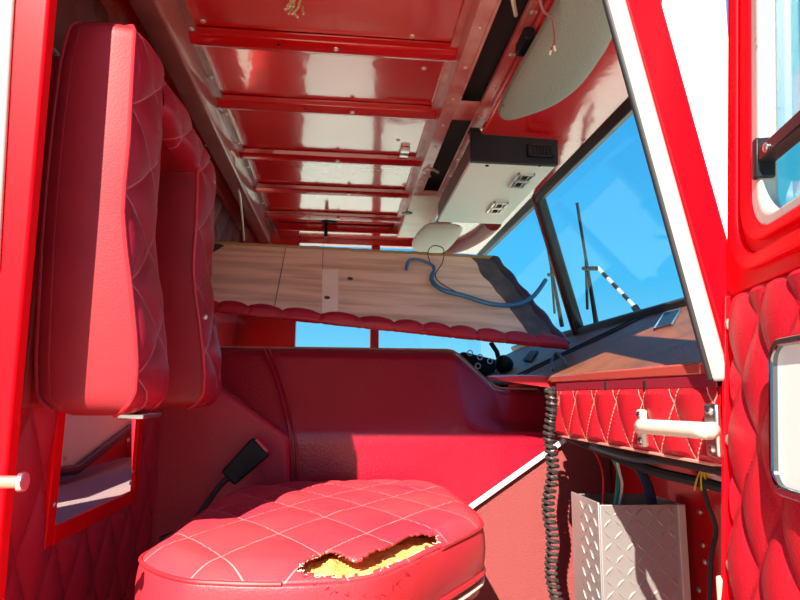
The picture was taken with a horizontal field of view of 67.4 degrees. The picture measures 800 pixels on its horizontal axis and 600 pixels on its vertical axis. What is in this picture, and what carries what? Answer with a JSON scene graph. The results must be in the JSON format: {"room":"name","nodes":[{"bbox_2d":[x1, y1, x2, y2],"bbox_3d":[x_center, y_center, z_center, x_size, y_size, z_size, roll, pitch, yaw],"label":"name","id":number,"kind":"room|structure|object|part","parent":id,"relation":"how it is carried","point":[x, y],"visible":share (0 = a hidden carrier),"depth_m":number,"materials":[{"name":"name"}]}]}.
{"room":"truck cab interior","nodes":[
{"label":"truck cab interior","id":0,"kind":"room"},
{"bbox_2d":[0,0,56,599],"bbox_3d":[-0.287,0.077,0.631,1.050,1.560,0.040,1,-9,-5],"label":"door frame","id":1,"kind":"structure","parent":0,"point":[27,27],"depth_m":0.65,"materials":[{"name":"red paint"}]},
{"bbox_2d":[0,472,29,491],"bbox_3d":[-0.374,0.175,0.576,0.028,0.018,0.018,1,-9,-5],"label":"latch striker","id":2,"kind":"object","parent":1,"relation":"attached to","point":[20,482],"visible":1,"depth_m":0.57,"materials":[{"name":"silver"}]},
{"bbox_2d":[5,407,162,599],"bbox_3d":[-0.500,0.457,0.929,0.012,0.820,0.745,1,-9,-5],"label":"door panel","id":3,"kind":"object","parent":1,"relation":"attached to","point":[94,553],"depth_m":0.90,"materials":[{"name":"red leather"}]},
{"bbox_3d":[-0.506,0.256,1.025,0.008,0.233,0.380,1,-9,-5],"label":"cubby frame","id":4,"kind":"part","parent":3,"relation":"part of","materials":[{"name":"red paint"}]},
{"bbox_2d":[128,0,275,243],"bbox_3d":[-0.504,-0.450,1.720,0.067,0.084,2.100,1,-9,-5],"label":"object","id":5,"kind":"structure","parent":1,"relation":"attached to","point":[167,24],"depth_m":1.40,"materials":[{"name":"brown paint"}]},
{"bbox_2d":[442,223,500,253],"bbox_3d":[0.284,-0.260,2.484,0.110,0.069,0.480,4,-10,-21],"label":"trim","id":6,"kind":"structure","parent":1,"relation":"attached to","point":[484,231],"depth_m":2.42,"materials":[{"name":"red"}]},
{"bbox_2d":[438,127,557,223],"bbox_3d":[0.271,-0.349,1.779,0.247,0.103,0.557,1,-9,-5],"label":"overhead console","id":7,"kind":"object","parent":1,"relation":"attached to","point":[494,174],"visible":0.94,"depth_m":1.62,"materials":[{"name":"white plastic"}]},
{"bbox_3d":[0.299,-0.283,1.890,0.046,0.008,0.050,1,-9,-5],"label":"vent frame","id":8,"kind":"part","parent":7,"relation":"part of","materials":[{"name":"metal"}]},
{"bbox_3d":[0.304,-0.291,1.839,0.046,0.008,0.050,1,-9,-5],"label":"vent frame","id":9,"kind":"part","parent":7,"relation":"part of","materials":[{"name":"metal"}]},
{"bbox_3d":[0.289,-0.385,1.523,0.225,0.085,0.018,1,-9,-5],"label":"panel","id":10,"kind":"part","parent":7,"relation":"part of","materials":[{"name":"black plastic"}]},
{"bbox_3d":[0.327,-0.320,1.655,0.046,0.008,0.050,1,-9,-5],"label":"vent frame","id":11,"kind":"part","parent":7,"relation":"part of","materials":[{"name":"metal"}]},
{"bbox_3d":[0.332,-0.328,1.604,0.046,0.008,0.050,1,-9,-5],"label":"vent frame","id":12,"kind":"part","parent":7,"relation":"part of","materials":[{"name":"metal"}]},
{"bbox_3d":[0.354,-0.377,1.512,0.066,0.034,0.008,1,-9,-5],"label":"vent frame","id":13,"kind":"part","parent":7,"relation":"part of","materials":[{"name":"black plastic"}]},
{"bbox_2d":[531,146,549,154],"bbox_3d":[0.354,-0.376,1.515,0.060,0.028,0.002,1,-9,-5],"label":"vent","id":14,"kind":"object","parent":7,"relation":"attached to","point":[535,150],"depth_m":1.51,"materials":[{"name":"black plastic"}]},
{"bbox_2d":[515,27,534,56],"bbox_3d":[0.228,-0.471,1.096,0.020,0.024,0.060,1,-9,-5],"label":"switch","id":15,"kind":"object","parent":1,"relation":"attached to","point":[527,36],"visible":0.84,"depth_m":1.08,"materials":[{"name":"black plastic"}]},
{"bbox_2d":[428,0,628,253],"bbox_3d":[0.335,-0.418,1.793,0.313,0.107,1.970,1,-9,-5],"label":"trim","id":16,"kind":"structure","parent":1,"relation":"attached to","point":[572,121],"depth_m":1.41,"materials":[{"name":"red paint"}]},
{"bbox_2d":[498,0,611,119],"bbox_3d":[0.289,-0.453,1.052,0.150,0.068,0.529,1,-9,-2],"label":"sun visor","id":17,"kind":"object","parent":1,"relation":"attached to","point":[541,80],"visible":0.93,"depth_m":1.05,"materials":[{"name":"grey fabric"}]},
{"bbox_2d":[602,0,735,380],"bbox_3d":[0.387,0.097,0.710,0.402,1.520,0.048,1,-9,-5],"label":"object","id":18,"kind":"structure","parent":1,"relation":"attached to","point":[652,77],"depth_m":0.73,"materials":[{"name":"red paint"}]},
{"bbox_2d":[721,0,799,599],"bbox_3d":[0.320,0.040,0.296,0.138,1.420,0.833,-1,-9,9],"label":"door","id":19,"kind":"structure","parent":1,"relation":"in","point":[760,497],"depth_m":0.61,"materials":[{"name":"red paint"}]},
{"bbox_2d":[716,575,721,599],"bbox_3d":[0.358,0.314,0.657,0.018,0.043,0.014,1,-9,-5],"label":"plug","id":20,"kind":"object","parent":19,"relation":"attached to","point":[718,578],"visible":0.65,"depth_m":0.66,"materials":[{"name":"white plastic"}]},
{"bbox_3d":[0.332,0.087,0.438,0.026,0.125,0.210,-1,-9,8],"label":"pull plate","id":21,"kind":"part","parent":19,"relation":"part of","materials":[{"name":"white"}]},
{"bbox_2d":[52,0,244,345],"bbox_3d":[-0.630,-0.182,1.696,0.055,0.660,2.160,1,-9,-5],"label":"wall","id":22,"kind":"structure","parent":0,"point":[227,228],"depth_m":2.09,"materials":[{"name":"red paint"}]},
{"bbox_2d":[55,414,131,524],"bbox_3d":[-0.711,0.245,1.414,0.303,0.394,1.247,1,-9,-5],"label":"mirror","id":23,"kind":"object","parent":22,"relation":"attached to","point":[96,461],"depth_m":1.48,"materials":[{"name":"red"}]},
{"bbox_3d":[-0.804,0.346,1.596,0.004,0.163,0.665,1,-9,-5],"label":"grey plate","id":24,"kind":"part","parent":23,"relation":"part of","materials":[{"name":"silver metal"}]},
{"bbox_2d":[205,144,244,240],"bbox_3d":[-0.557,-0.343,2.081,0.081,0.088,0.766,2,-9,-6],"label":"cable","id":25,"kind":"object","parent":22,"relation":"attached to","point":[232,152],"visible":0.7,"depth_m":2.10,"materials":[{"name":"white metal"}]},
{"bbox_2d":[236,222,413,347],"bbox_3d":[-0.180,0.405,2.649,1.120,1.510,0.170,1,-9,-5],"label":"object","id":26,"kind":"structure","parent":22,"relation":"in","point":[251,331],"depth_m":2.69,"materials":[{"name":"red paint"}]},
{"bbox_3d":[-0.250,-0.310,2.728,0.600,0.036,0.115,1,-9,-5],"label":"header rail","id":27,"kind":"part","parent":26,"relation":"part of","materials":[{"name":"red metal"}]},
{"bbox_2d":[108,0,661,228],"bbox_3d":[-0.076,-0.489,1.789,1.160,0.073,2.180,1,-9,-5],"label":"ceiling","id":28,"kind":"structure","parent":0,"point":[323,103],"depth_m":1.50,"materials":[{"name":"red paint"}]},
{"bbox_2d":[284,0,303,17],"bbox_3d":[-0.201,-0.564,1.157,0.035,0.033,0.055,0,-9,6],"label":"wire","id":29,"kind":"object","parent":28,"relation":"attached to","point":[291,2],"visible":1,"depth_m":1.15,"materials":[{"name":"beige"}]},
{"bbox_2d":[321,220,335,237],"bbox_3d":[-0.308,-0.309,2.593,0.065,0.084,0.026,1,-9,-5],"label":"plug","id":30,"kind":"object","parent":28,"relation":"hanging from","point":[325,222],"visible":0.88,"depth_m":2.59,"materials":[{"name":"black plastic"}]},
{"bbox_2d":[399,147,409,157],"bbox_3d":[0.014,-0.458,1.859,0.028,0.014,0.053,1,-9,-5],"label":"latch","id":31,"kind":"structure","parent":28,"relation":"attached to","point":[404,151],"depth_m":1.84,"materials":[{"name":"metal"}]},
{"bbox_2d":[394,0,538,237],"bbox_3d":[0.126,-0.449,1.762,0.132,0.059,1.900,1,-9,-5],"label":"ceiling beam","id":32,"kind":"structure","parent":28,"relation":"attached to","point":[484,28],"depth_m":1.44,"materials":[{"name":"red metal"}]},
{"bbox_3d":[0.071,-0.325,2.388,0.102,0.005,0.540,1,-9,-5],"label":"plate","id":33,"kind":"part","parent":32,"relation":"part of","materials":[{"name":"white metal"}]},
{"bbox_2d":[423,168,438,176],"bbox_3d":[0.098,-0.411,1.920,0.041,0.032,0.108,-2,-9,17],"label":"hose","id":34,"kind":"object","parent":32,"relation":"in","point":[426,169],"visible":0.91,"depth_m":1.88,"materials":[{"name":"brown rubber"}]},
{"bbox_2d":[412,223,462,252],"bbox_3d":[0.135,-0.276,2.342,0.168,0.115,0.438,1,-9,-5],"label":"sun visor","id":35,"kind":"object","parent":32,"relation":"attached to","point":[444,235],"visible":0.92,"depth_m":2.25,"materials":[{"name":"beige plastic"}]},
{"bbox_2d":[511,0,517,16],"bbox_3d":[0.202,-0.532,1.066,0.008,0.018,0.100,-2,-9,16],"label":"wire","id":36,"kind":"object","parent":32,"relation":"attached to","point":[513,2],"visible":1,"depth_m":1.08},
{"bbox_2d":[539,0,555,54],"bbox_3d":[0.220,-0.453,0.902,0.019,0.110,0.129,-3,-10,24],"label":"hanging wire","id":37,"kind":"object","parent":32,"relation":"hanging from","point":[540,1],"visible":1,"depth_m":0.91,"materials":[{"name":"red"}]},
{"bbox_2d":[508,384,721,599],"bbox_3d":[0.504,0.588,1.691,0.029,0.820,1.990,1,-9,-5],"label":"wall","id":38,"kind":"structure","parent":0,"point":[699,524],"depth_m":1.12,"materials":[{"name":"red metal"}]},
{"bbox_2d":[477,98,685,350],"bbox_3d":[0.533,-0.122,1.819,0.348,0.504,2.097,1,-9,0],"label":"windshield frame","id":39,"kind":"structure","parent":38,"relation":"in","point":[538,202],"depth_m":1.96,"materials":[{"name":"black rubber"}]},
{"bbox_2d":[547,252,563,326],"bbox_3d":[0.566,-0.104,2.189,0.067,0.383,0.273,-3,-10,20],"label":"windshield wiper","id":40,"kind":"object","parent":39,"relation":"attached to","point":[555,297],"visible":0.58,"depth_m":2.23,"materials":[{"name":"black plastic"}]},
{"bbox_3d":[0.549,-0.129,2.200,0.022,0.330,0.273,-3,-10,22],"label":"wiper blade","id":41,"kind":"part","parent":40,"relation":"part of","materials":[{"name":"black rubber"}]},
{"bbox_3d":[0.583,-0.012,2.227,0.018,0.214,0.153,-4,-10,26],"label":"wiper arm","id":42,"kind":"part","parent":40,"relation":"part of","materials":[{"name":"black plastic"}]},
{"bbox_3d":[0.532,-0.118,2.014,0.277,0.450,0.055,9,-12,-42],"label":"post","id":43,"kind":"part","parent":39,"relation":"part of","materials":[{"name":"black metal"}]},
{"bbox_2d":[575,202,598,322],"bbox_3d":[0.606,-0.111,1.914,0.056,0.349,0.251,-3,-10,21],"label":"windshield wiper","id":44,"kind":"object","parent":39,"relation":"attached to","point":[588,283],"visible":0.96,"depth_m":1.93,"materials":[{"name":"black plastic"}]},
{"bbox_3d":[0.591,-0.134,1.924,0.022,0.300,0.251,-3,-10,22],"label":"wiper blade","id":45,"kind":"part","parent":44,"relation":"part of","materials":[{"name":"black rubber"}]},
{"bbox_3d":[0.622,-0.028,1.946,0.018,0.195,0.139,-4,-10,26],"label":"wiper arm","id":46,"kind":"part","parent":44,"relation":"part of","materials":[{"name":"black plastic"}]},
{"bbox_2d":[566,440,721,475],"bbox_3d":[0.492,0.272,1.104,0.120,0.040,0.720,1,-9,-5],"label":"tray","id":47,"kind":"object","parent":38,"relation":"attached to","point":[717,470],"visible":0.13,"depth_m":0.96,"materials":[{"name":"black"}]},
{"bbox_2d":[589,443,671,465],"bbox_3d":[0.442,0.268,1.026,0.035,0.031,0.251,9,-12,-41],"label":"hose","id":48,"kind":"object","parent":47,"relation":"on","point":[632,458],"visible":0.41,"depth_m":1.08,"materials":[{"name":"black rubber"}]},
{"bbox_2d":[696,471,717,599],"bbox_3d":[0.517,0.416,1.002,0.035,0.283,0.008,1,-9,-5],"label":"cable","id":49,"kind":"object","parent":47,"relation":"hanging from","point":[704,492],"visible":0.78,"depth_m":1.00,"materials":[{"name":"black rubber"}]},
{"bbox_3d":[-0.012,0.999,1.570,1.280,0.040,2.160,1,-9,-5],"label":"floor","id":50,"kind":"structure","parent":0,"visible":0},
{"bbox_2d":[21,21,485,599],"bbox_3d":[-0.211,0.272,0.981,0.698,1.207,0.682,1,-9,-5],"label":"passenger seat","id":51,"kind":"object","parent":50,"relation":"on","point":[122,323],"visible":1,"depth_m":0.76,"materials":[{"name":"red leather"}]},
{"bbox_3d":[-0.423,-0.117,0.741,0.034,0.500,0.009,1,-9,-5],"label":"seam cord","id":52,"kind":"part","parent":51,"relation":"part of","materials":[{"name":"red leather"}]},
{"bbox_2d":[53,47,59,55],"bbox_3d":[-0.513,-0.283,0.883,0.010,0.175,0.037,1,-9,-5],"label":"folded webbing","id":53,"kind":"object","parent":51,"relation":"attached to","point":[55,52],"visible":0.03,"depth_m":0.89,"materials":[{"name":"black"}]},
{"bbox_3d":[-0.409,-0.117,0.742,0.034,0.500,0.009,1,-9,-5],"label":"seam cord","id":54,"kind":"part","parent":51,"relation":"part of","materials":[{"name":"red leather"}]},
{"bbox_2d":[159,438,269,541],"bbox_3d":[-0.382,0.391,1.247,0.210,0.203,0.036,2,-9,-12],"label":"seat belt buckle","id":55,"kind":"object","parent":51,"relation":"attached to","point":[254,452],"visible":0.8,"depth_m":1.25,"materials":[{"name":"black plastic"}]},
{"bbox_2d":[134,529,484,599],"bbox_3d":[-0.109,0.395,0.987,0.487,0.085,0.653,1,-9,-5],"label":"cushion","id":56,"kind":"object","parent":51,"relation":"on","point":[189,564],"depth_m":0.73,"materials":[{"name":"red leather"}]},
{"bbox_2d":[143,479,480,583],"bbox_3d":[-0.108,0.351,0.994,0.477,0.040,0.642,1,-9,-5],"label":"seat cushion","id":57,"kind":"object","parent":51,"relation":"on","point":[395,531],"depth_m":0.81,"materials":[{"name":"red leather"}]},
{"bbox_2d":[132,346,610,599],"bbox_3d":[-0.085,0.598,1.756,1.129,0.878,0.845,1,-9,-5],"label":"engine cover","id":58,"kind":"object","parent":50,"relation":"on","point":[319,413],"visible":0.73,"depth_m":1.43,"materials":[{"name":"red leather"}]},
{"bbox_3d":[-0.418,0.577,1.322,0.383,0.776,0.050,1,-9,-5],"label":"panel","id":59,"kind":"part","parent":58,"relation":"part of","materials":[{"name":"red leather"}]},
{"bbox_3d":[-0.294,0.351,1.419,0.140,0.480,0.018,-7,-12,39],"label":"seam cord","id":60,"kind":"part","parent":58,"relation":"part of","materials":[{"name":"red leather"}]},
{"bbox_3d":[-0.282,0.352,1.420,0.140,0.480,0.018,-7,-12,39],"label":"seam cord","id":61,"kind":"part","parent":58,"relation":"part of","materials":[{"name":"red leather"}]},
{"bbox_2d":[211,241,569,349],"bbox_3d":[-0.071,-0.022,1.641,1.016,0.315,0.236,1,-9,-5],"label":"panel","id":62,"kind":"object","parent":58,"relation":"on","point":[372,289],"visible":0.95,"depth_m":1.61,"materials":[{"name":"brown wood"}]},
{"bbox_2d":[427,245,454,290],"bbox_3d":[0.120,-0.089,1.698,0.055,0.164,0.119,5,-10,-25],"label":"wire","id":63,"kind":"object","parent":62,"relation":"on","point":[433,245],"visible":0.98,"depth_m":1.72,"materials":[{"name":"black rubber"}]},
{"bbox_2d":[405,258,547,307],"bbox_3d":[0.213,-0.051,1.664,0.403,0.153,0.082,0,-9,3],"label":"cable","id":64,"kind":"object","parent":62,"relation":"on","point":[431,277],"visible":1,"depth_m":1.63,"materials":[{"name":"blue plastic"}]},
{"bbox_2d":[486,306,722,465],"bbox_3d":[0.407,0.206,1.697,0.456,0.292,2.073,1,-9,-5],"label":"dashboard","id":65,"kind":"object","parent":58,"relation":"on","point":[653,364],"depth_m":0.97,"materials":[{"name":"leather"}]},
{"bbox_2d":[459,350,507,386],"bbox_3d":[0.291,0.251,2.120,0.196,0.142,0.090,1,-9,-5],"label":"cluster","id":66,"kind":"object","parent":65,"relation":"attached to","point":[485,366],"visible":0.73,"depth_m":2.09,"materials":[{"name":"black plastic"}]},
{"bbox_2d":[489,342,512,373],"bbox_3d":[0.325,0.189,1.925,0.077,0.116,0.060,1,-9,-5],"label":"lever","id":67,"kind":"object","parent":65,"relation":"attached to","point":[503,363],"visible":0.88,"depth_m":1.91,"materials":[{"name":"black plastic"}]},
{"bbox_3d":[0.313,0.191,1.933,0.054,0.116,0.016,1,-9,-5],"label":"lever arm","id":68,"kind":"part","parent":67,"relation":"part of","materials":[{"name":"black plastic"}]},
{"bbox_3d":[0.333,0.205,1.923,0.060,0.060,0.060,1,-9,-5],"label":"knob","id":69,"kind":"part","parent":67,"relation":"part of","materials":[{"name":"black plastic"}]},
{"bbox_3d":[0.311,0.188,1.374,0.204,0.035,0.100,1,-9,-5],"label":"console lip","id":70,"kind":"part","parent":65,"relation":"part of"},
{"bbox_2d":[541,386,563,599],"bbox_3d":[0.304,0.421,1.204,0.042,0.492,0.027,1,-9,-5],"label":"coiled cord","id":71,"kind":"object","parent":65,"relation":"hanging from","point":[550,456],"visible":1,"depth_m":1.20,"materials":[{"name":"grey plastic"}]},
{"bbox_2d":[550,352,566,371],"bbox_3d":[0.363,0.142,1.398,0.033,0.058,0.206,-1,-9,10],"label":"wire hook","id":72,"kind":"object","parent":65,"relation":"on","point":[555,353],"visible":1,"depth_m":1.38,"materials":[{"name":"black plastic"}]},
{"bbox_3d":[0.351,0.136,0.968,0.012,0.016,0.533,1,-9,-5],"label":"screw rail","id":73,"kind":"part","parent":65,"relation":"part of","materials":[{"name":"red metal"}]},
{"bbox_2d":[558,434,721,492],"bbox_3d":[0.436,0.288,1.089,0.026,0.095,0.332,9,-12,-42],"label":"hose","id":74,"kind":"object","parent":65,"relation":"hanging from","point":[710,484],"visible":0.54,"depth_m":1.05,"materials":[{"name":"black rubber"}]},
{"bbox_2d":[694,471,709,490],"bbox_3d":[0.506,0.296,1.000,0.039,0.041,0.003,1,-9,-5],"label":"tie","id":75,"kind":"object","parent":74,"relation":"attached to","point":[699,472],"visible":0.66,"depth_m":1.00,"materials":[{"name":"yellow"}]},
{"bbox_3d":[0.589,0.042,1.314,0.046,0.066,0.270,-4,-10,29],"label":"dash vent frame","id":76,"kind":"part","parent":65,"relation":"part of","materials":[{"name":"metal"}]},
{"bbox_2d":[656,310,678,326],"bbox_3d":[0.588,0.041,1.314,0.038,0.057,0.240,-4,-10,29],"label":"vent grille","id":77,"kind":"object","parent":65,"relation":"attached to","point":[669,318],"depth_m":1.29,"materials":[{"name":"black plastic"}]},
{"bbox_3d":[0.337,0.161,0.755,0.049,0.063,0.220,1,-9,-5],"label":"grab handle","id":78,"kind":"part","parent":65,"relation":"part of","materials":[{"name":"white plastic"}]},
{"bbox_2d":[571,492,690,599],"bbox_3d":[0.434,0.642,1.124,0.168,0.525,0.134,1,-9,-5],"label":"box","id":79,"kind":"object","parent":50,"relation":"on","point":[634,549],"visible":0.97,"depth_m":1.09,"materials":[{"name":"grey metal"}]},
{"bbox_3d":[0.354,0.640,1.119,0.004,0.525,0.130,1,-9,-5],"label":"plate","id":80,"kind":"part","parent":79,"relation":"part of","materials":[{"name":"grey metal"}]},
{"bbox_2d":[594,453,604,504],"bbox_3d":[0.391,0.361,1.186,0.021,0.163,0.076,1,-9,-5],"label":"wire","id":81,"kind":"object","parent":79,"relation":"in","point":[599,461],"visible":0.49,"depth_m":1.17,"materials":[{"name":"red"}]},
{"bbox_2d":[611,460,619,504],"bbox_3d":[0.420,0.367,1.171,0.018,0.114,0.053,-3,-10,23],"label":"wire","id":82,"kind":"object","parent":79,"relation":"in","point":[617,485],"visible":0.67,"depth_m":1.16,"materials":[{"name":"teal"}]},
{"bbox_2d":[616,462,623,504],"bbox_3d":[0.423,0.364,1.159,0.016,0.112,0.046,-4,-10,26],"label":"wire","id":83,"kind":"object","parent":79,"relation":"in","point":[617,464],"visible":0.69,"depth_m":1.16,"materials":[{"name":"beige"}]},
{"bbox_3d":[0.442,0.634,1.064,0.160,0.521,0.004,1,-9,-5],"label":"plate","id":84,"kind":"part","parent":79,"relation":"part of","materials":[{"name":"grey metal"}]},
{"bbox_2d":[634,470,656,503],"bbox_3d":[0.479,0.383,1.196,0.039,0.167,0.095,6,-10,-30],"label":"hose","id":85,"kind":"object","parent":79,"relation":"in","point":[645,480],"visible":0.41,"depth_m":1.18,"materials":[{"name":"blue"}]},
{"label":"outside","id":86,"kind":"structure","parent":0,"visible":0},
{"label":"ground","id":87,"kind":"structure","parent":86,"visible":0},
{"bbox_2d":[662,0,727,236],"bbox_3d":[4.976,-0.835,9.537,1.199,8.650,6.358,-5,-11,32],"label":"sky","id":88,"kind":"structure","parent":87,"relation":"on","point":[697,28],"depth_m":7.55,"materials":[{"name":"white"}]},
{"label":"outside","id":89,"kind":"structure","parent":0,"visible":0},
{"bbox_2d":[598,267,640,311],"bbox_3d":[1.272,0.903,3.076,0.430,2.252,0.157,-3,-10,23],"label":"striped pole","id":90,"kind":"object","parent":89,"point":[635,307],"visible":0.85,"depth_m":3.25,"materials":[{"name":"black plastic"}]},
{"bbox_3d":[1.352,1.017,3.023,0.287,2.012,0.040,1,-9,-5],"label":"stem","id":91,"kind":"part","parent":90,"relation":"part of","materials":[{"name":"black plastic"}]}
]}

